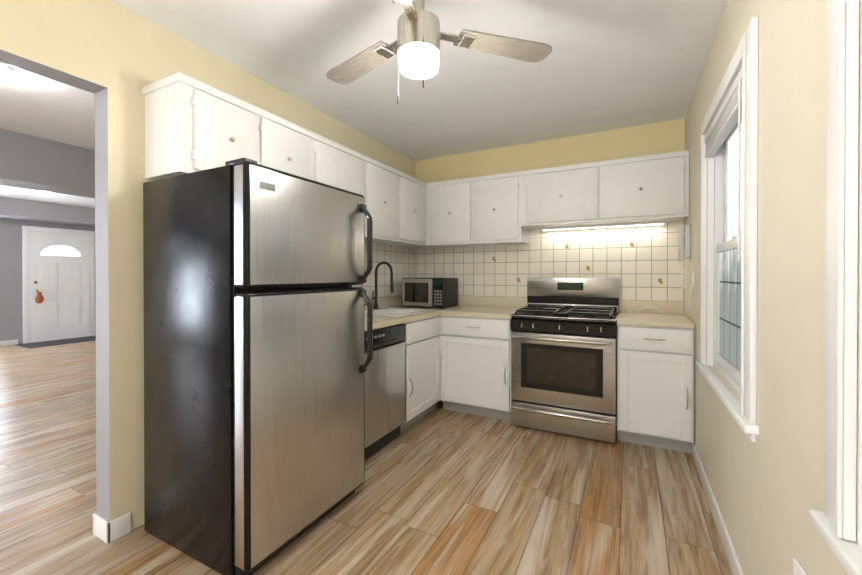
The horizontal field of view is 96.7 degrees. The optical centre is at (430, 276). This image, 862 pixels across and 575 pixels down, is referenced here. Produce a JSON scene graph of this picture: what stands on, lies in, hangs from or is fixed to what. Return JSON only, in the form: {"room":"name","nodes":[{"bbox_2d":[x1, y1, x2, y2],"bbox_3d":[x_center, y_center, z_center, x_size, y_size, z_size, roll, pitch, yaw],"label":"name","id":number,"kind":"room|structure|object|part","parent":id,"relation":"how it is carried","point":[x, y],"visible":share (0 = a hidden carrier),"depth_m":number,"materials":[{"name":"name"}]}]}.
{"room":"kitchen","nodes":[
{"label":"kitchen","id":0,"kind":"room"},
{"bbox_2d":[0,218,95,343],"bbox_3d":[-8.308,-0.046,5.048,0.120,2.510,7.600,0,0,27],"label":"wall","id":1,"kind":"structure","parent":0,"point":[11,306],"depth_m":6.75,"materials":[{"name":"grey paint"}]},
{"bbox_2d":[0,339,17,346],"bbox_3d":[-8.664,1.167,4.225,0.013,0.095,5.800,0,0,27],"label":"baseboard","id":2,"kind":"structure","parent":1,"relation":"attached to","point":[8,342],"depth_m":6.69,"materials":[{"name":"white paint"}]},
{"bbox_2d":[22,225,94,343],"bbox_3d":[-7.014,0.137,7.283,0.112,2.120,1.040,0,0,27],"label":"front door","id":3,"kind":"structure","parent":1,"relation":"in","point":[58,269],"depth_m":7.25,"materials":[{"name":"white paint"}]},
{"bbox_2d":[35,292,43,303],"bbox_3d":[-7.097,0.373,6.945,0.057,0.219,0.120,0,0,27],"label":"ornament","id":4,"kind":"object","parent":3,"relation":"hanging from","point":[39,298],"visible":1,"depth_m":6.93,"materials":[{"name":"orange"}]},
{"bbox_2d":[0,0,414,529],"bbox_3d":[-1.500,-0.028,1.888,0.125,2.510,5.480,0,0,27],"label":"wall","id":5,"kind":"structure","parent":0,"point":[114,57],"depth_m":1.82,"materials":[{"name":"yellow paint"}]},
{"bbox_2d":[92,512,130,535],"bbox_3d":[-0.798,1.171,3.394,0.013,0.095,3.533,0,0,27],"label":"baseboard","id":6,"kind":"structure","parent":5,"relation":"attached to","point":[106,531],"depth_m":1.80,"materials":[{"name":"white paint"}]},
{"bbox_2d":[142,72,265,179],"bbox_3d":[-1.182,-0.712,2.012,0.317,0.445,0.421,0,0,27],"label":"upper cabinet","id":7,"kind":"object","parent":5,"relation":"attached to","point":[192,125],"depth_m":1.85,"materials":[{"name":"white paint"}]},
{"bbox_2d":[266,111,317,181],"bbox_3d":[-0.994,-0.714,2.372,0.317,0.445,0.390,0,0,27],"label":"upper cabinet","id":8,"kind":"object","parent":5,"relation":"attached to","point":[290,148],"depth_m":2.31,"materials":[{"name":"white paint"}]},
{"bbox_2d":[314,133,369,239],"bbox_3d":[-0.774,-0.626,2.796,0.317,0.625,0.565,0,0,27],"label":"upper cabinet","id":9,"kind":"object","parent":5,"relation":"attached to","point":[339,166],"depth_m":2.74,"materials":[{"name":"white paint"}]},
{"bbox_2d":[365,158,401,243],"bbox_3d":[-0.533,-0.629,3.259,0.317,0.625,0.480,0,0,27],"label":"upper cabinet","id":10,"kind":"object","parent":5,"relation":"attached to","point":[385,181],"depth_m":3.22,"materials":[{"name":"white paint"}]},
{"bbox_2d":[352,242,415,298],"bbox_3d":[-0.625,-0.062,3.428,0.005,0.529,1.920,0,0,27],"label":"tile backsplash","id":11,"kind":"structure","parent":5,"relation":"attached to","point":[402,260],"depth_m":3.83,"materials":[{"name":"beige tile"}]},
{"bbox_2d":[385,172,425,247],"bbox_3d":[-0.309,-0.631,3.689,0.317,0.625,0.490,0,0,27],"label":"upper cabinet","id":12,"kind":"object","parent":5,"relation":"attached to","point":[413,189],"depth_m":3.64,"materials":[{"name":"white paint"}]},
{"bbox_2d":[0,0,725,207],"bbox_3d":[-3.784,-1.327,2.686,10.380,0.080,7.900,0,0,27],"label":"ceiling","id":13,"kind":"structure","parent":0,"point":[605,65],"depth_m":2.40,"materials":[{"name":"white paint"}]},
{"bbox_2d":[0,63,13,74],"bbox_3d":[-2.663,-1.278,2.328,0.169,0.014,0.169,0,0,18],"label":"recessed light","id":14,"kind":"object","parent":13,"relation":"in","point":[6,70],"depth_m":2.36,"materials":[{"name":"white paint"}]},
{"bbox_2d":[0,197,94,225],"bbox_3d":[-8.011,-1.154,4.887,0.550,0.289,7.600,0,0,27],"label":"ceiling beam","id":15,"kind":"structure","parent":13,"relation":"attached to","point":[18,209],"depth_m":6.75,"materials":[{"name":"grey paint"}]},
{"bbox_2d":[0,129,94,197],"bbox_3d":[-4.183,-1.073,2.895,0.380,0.429,7.600,0,0,27],"label":"ceiling beam","id":16,"kind":"structure","parent":13,"relation":"attached to","point":[34,163],"depth_m":3.61,"materials":[{"name":"grey paint"}]},
{"bbox_2d":[326,0,551,103],"bbox_3d":[-0.142,-0.981,1.516,1.042,0.600,1.042,0,0,27],"label":"ceiling fan","id":17,"kind":"object","parent":13,"relation":"hanging from","point":[415,46],"visible":1,"depth_m":1.58,"materials":[{"name":"beige wood"}]},
{"bbox_2d":[0,340,732,574],"bbox_3d":[-3.784,1.253,2.701,10.380,0.060,7.900,0,0,27],"label":"floor","id":18,"kind":"structure","parent":0,"point":[440,490],"depth_m":2.06,"materials":[{"name":"brown wood"}]},
{"bbox_2d":[17,336,95,347],"bbox_3d":[-6.738,1.191,7.140,0.620,0.012,1.250,0,0,27],"label":"rug","id":19,"kind":"object","parent":18,"relation":"on","point":[57,342],"visible":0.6,"depth_m":6.94,"materials":[{"name":"grey fabric"}]},
{"bbox_2d":[143,158,372,574],"bbox_3d":[-0.837,0.378,1.974,0.804,1.697,0.760,0,0,27],"label":"refrigerator","id":20,"kind":"object","parent":18,"relation":"on","point":[256,364],"visible":1,"depth_m":1.67,"materials":[{"name":"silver metal"}]},
{"bbox_2d":[365,324,405,458],"bbox_3d":[-0.589,0.788,2.783,0.610,0.868,0.600,0,0,27],"label":"dishwasher","id":21,"kind":"object","parent":18,"relation":"on","point":[384,396],"visible":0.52,"depth_m":2.67,"materials":[{"name":"silver metal"}]},
{"bbox_2d":[365,261,468,431],"bbox_3d":[-0.333,0.539,3.271,0.660,1.360,1.944,0,0,27],"label":"base unit","id":22,"kind":"object","parent":18,"relation":"on","point":[425,326],"depth_m":3.22,"materials":[{"name":"white paint"}]},
{"bbox_2d":[365,261,393,308],"bbox_3d":[-0.479,0.077,3.392,0.217,0.437,0.258,0,0,27],"label":"faucet","id":23,"kind":"object","parent":22,"relation":"on","point":[374,299],"depth_m":3.49,"materials":[{"name":"black metal"}]},
{"bbox_2d":[365,308,432,316],"bbox_3d":[-0.350,0.391,3.327,0.530,0.190,0.570,0,0,27],"label":"sink basin","id":24,"kind":"object","parent":22,"relation":"in","point":[391,312],"depth_m":3.49,"materials":[{"name":"white ceramic"}]},
{"bbox_2d":[402,278,457,308],"bbox_3d":[-0.017,0.155,3.836,0.460,0.292,0.378,0,0,27],"label":"microwave","id":25,"kind":"object","parent":22,"relation":"on","point":[441,293],"visible":1,"depth_m":3.70,"materials":[{"name":"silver metal"}]},
{"bbox_2d":[365,296,694,330],"bbox_3d":[0.492,0.277,2.840,2.520,0.140,1.944,0,0,27],"label":"countertop","id":26,"kind":"structure","parent":22,"relation":"on","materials":[{"name":"beige laminate"}]},
{"bbox_2d":[445,296,526,420],"bbox_3d":[0.525,0.711,3.552,0.604,1.014,0.654,0,0,27],"label":"base unit","id":27,"kind":"object","parent":18,"relation":"on","point":[458,357],"depth_m":3.31,"materials":[{"name":"white paint"}]},
{"bbox_2d":[510,278,618,442],"bbox_3d":[1.121,0.615,3.193,0.777,1.210,0.711,0,0,27],"label":"gas range","id":28,"kind":"object","parent":18,"relation":"on","point":[564,356],"visible":1,"depth_m":2.97,"materials":[{"name":"silver metal"}]},
{"bbox_2d":[617,300,694,452],"bbox_3d":[1.698,0.714,2.940,0.469,1.014,0.656,0,0,27],"label":"base unit","id":29,"kind":"object","parent":18,"relation":"on","point":[655,349],"depth_m":2.70,"materials":[{"name":"white paint"}]},
{"bbox_2d":[628,285,692,316],"bbox_3d":[1.742,0.178,2.957,0.402,0.255,0.503,0,0,27],"label":"cord","id":30,"kind":"object","parent":29,"relation":"on","point":[629,311],"visible":0.94,"depth_m":3.04,"materials":[{"name":"white plastic"}]},
{"bbox_2d":[415,118,684,301],"bbox_3d":[0.914,-0.039,3.788,2.655,2.510,0.120,0,0,27],"label":"wall","id":31,"kind":"structure","parent":0,"point":[652,139],"depth_m":3.56,"materials":[{"name":"yellow paint"}]},
{"bbox_2d":[426,177,477,247],"bbox_3d":[0.235,-0.632,3.889,0.503,0.625,0.317,0,0,27],"label":"upper cabinet","id":32,"kind":"object","parent":31,"relation":"attached to","point":[449,203],"depth_m":3.74,"materials":[{"name":"white paint"}]},
{"bbox_2d":[474,171,529,245],"bbox_3d":[0.666,-0.631,3.665,0.469,0.625,0.317,0,0,27],"label":"upper cabinet","id":33,"kind":"object","parent":31,"relation":"attached to","point":[497,197],"depth_m":3.52,"materials":[{"name":"white paint"}]},
{"bbox_2d":[416,221,683,301],"bbox_3d":[0.941,-0.026,3.703,2.529,0.885,0.005,0,0,27],"label":"tile backsplash","id":34,"kind":"structure","parent":31,"relation":"attached to","point":[642,263],"depth_m":3.51,"materials":[{"name":"beige tile"}]},
{"bbox_2d":[522,161,601,228],"bbox_3d":[1.159,-0.699,3.408,0.642,0.485,0.317,0,0,27],"label":"upper cabinet","id":35,"kind":"object","parent":31,"relation":"attached to","point":[568,195],"depth_m":3.26,"materials":[{"name":"white paint"}]},
{"bbox_2d":[541,221,666,230],"bbox_3d":[1.473,-0.443,3.349,1.000,0.026,0.060,0,0,27],"label":"under-cabinet light","id":36,"kind":"object","parent":35,"relation":"attached to","point":[606,225],"visible":0.94,"depth_m":3.30,"materials":[{"name":"white paint"}]},
{"bbox_2d":[602,150,688,223],"bbox_3d":[1.715,-0.698,3.119,0.613,0.485,0.317,0,0,27],"label":"upper cabinet","id":37,"kind":"object","parent":31,"relation":"attached to","point":[648,188],"depth_m":2.97,"materials":[{"name":"white paint"}]},
{"bbox_2d":[684,0,861,574],"bbox_3d":[0.898,-0.021,0.708,0.160,2.510,5.600,0,0,27],"label":"wall","id":38,"kind":"structure","parent":0,"point":[767,487],"depth_m":1.12,"materials":[{"name":"yellow paint"}]},
{"bbox_2d":[678,223,690,288],"bbox_3d":[1.875,-0.157,2.835,0.070,0.483,0.123,0,0,27],"label":"wall phone","id":39,"kind":"object","parent":38,"relation":"attached to","point":[684,242],"visible":1,"depth_m":2.82,"materials":[{"name":"grey plastic"}]},
{"bbox_2d":[692,269,694,285],"bbox_3d":[1.807,0.003,2.641,0.012,0.120,0.070,0,0,27],"label":"outlet","id":40,"kind":"object","parent":38,"relation":"attached to","point":[693,270],"depth_m":2.63,"materials":[{"name":"white plastic"}]},
{"bbox_2d":[692,443,743,574],"bbox_3d":[0.662,1.188,0.449,0.013,0.095,4.910,0,0,27],"label":"baseboard","id":41,"kind":"structure","parent":38,"relation":"attached to","point":[731,555],"depth_m":1.83,"materials":[{"name":"white paint"}]},
{"bbox_2d":[696,16,758,442],"bbox_3d":[1.406,-0.165,1.784,0.143,1.475,1.120,0,0,27],"label":"window","id":42,"kind":"structure","parent":38,"relation":"in","point":[738,315],"depth_m":1.81,"materials":[{"name":"white paint"}]},
{"bbox_2d":[704,67,741,260],"bbox_3d":[1.377,-0.431,1.798,0.054,0.737,0.870,0,0,27],"label":"window blind","id":43,"kind":"object","parent":42,"relation":"attached to","point":[728,116],"visible":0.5,"depth_m":1.66,"materials":[{"name":"white plastic"}]},
{"bbox_3d":[1.437,-0.152,1.768,0.074,1.320,0.899,0,0,27],"label":"mid window sashes","id":44,"kind":"part","parent":42,"relation":"part of","materials":[{"name":"white wood"}]},
{"bbox_2d":[793,556,805,574],"bbox_3d":[0.944,0.797,0.983,0.007,0.120,0.070,0,0,27],"label":"outlet","id":45,"kind":"object","parent":38,"relation":"attached to","point":[798,569],"depth_m":0.99,"materials":[{"name":"white plastic"}]},
{"bbox_2d":[809,0,861,574],"bbox_3d":[0.636,-0.157,0.325,0.123,1.475,1.120,0,0,27],"label":"window","id":46,"kind":"structure","parent":38,"relation":"in","point":[833,523],"depth_m":0.75,"materials":[{"name":"white paint"}]}
]}

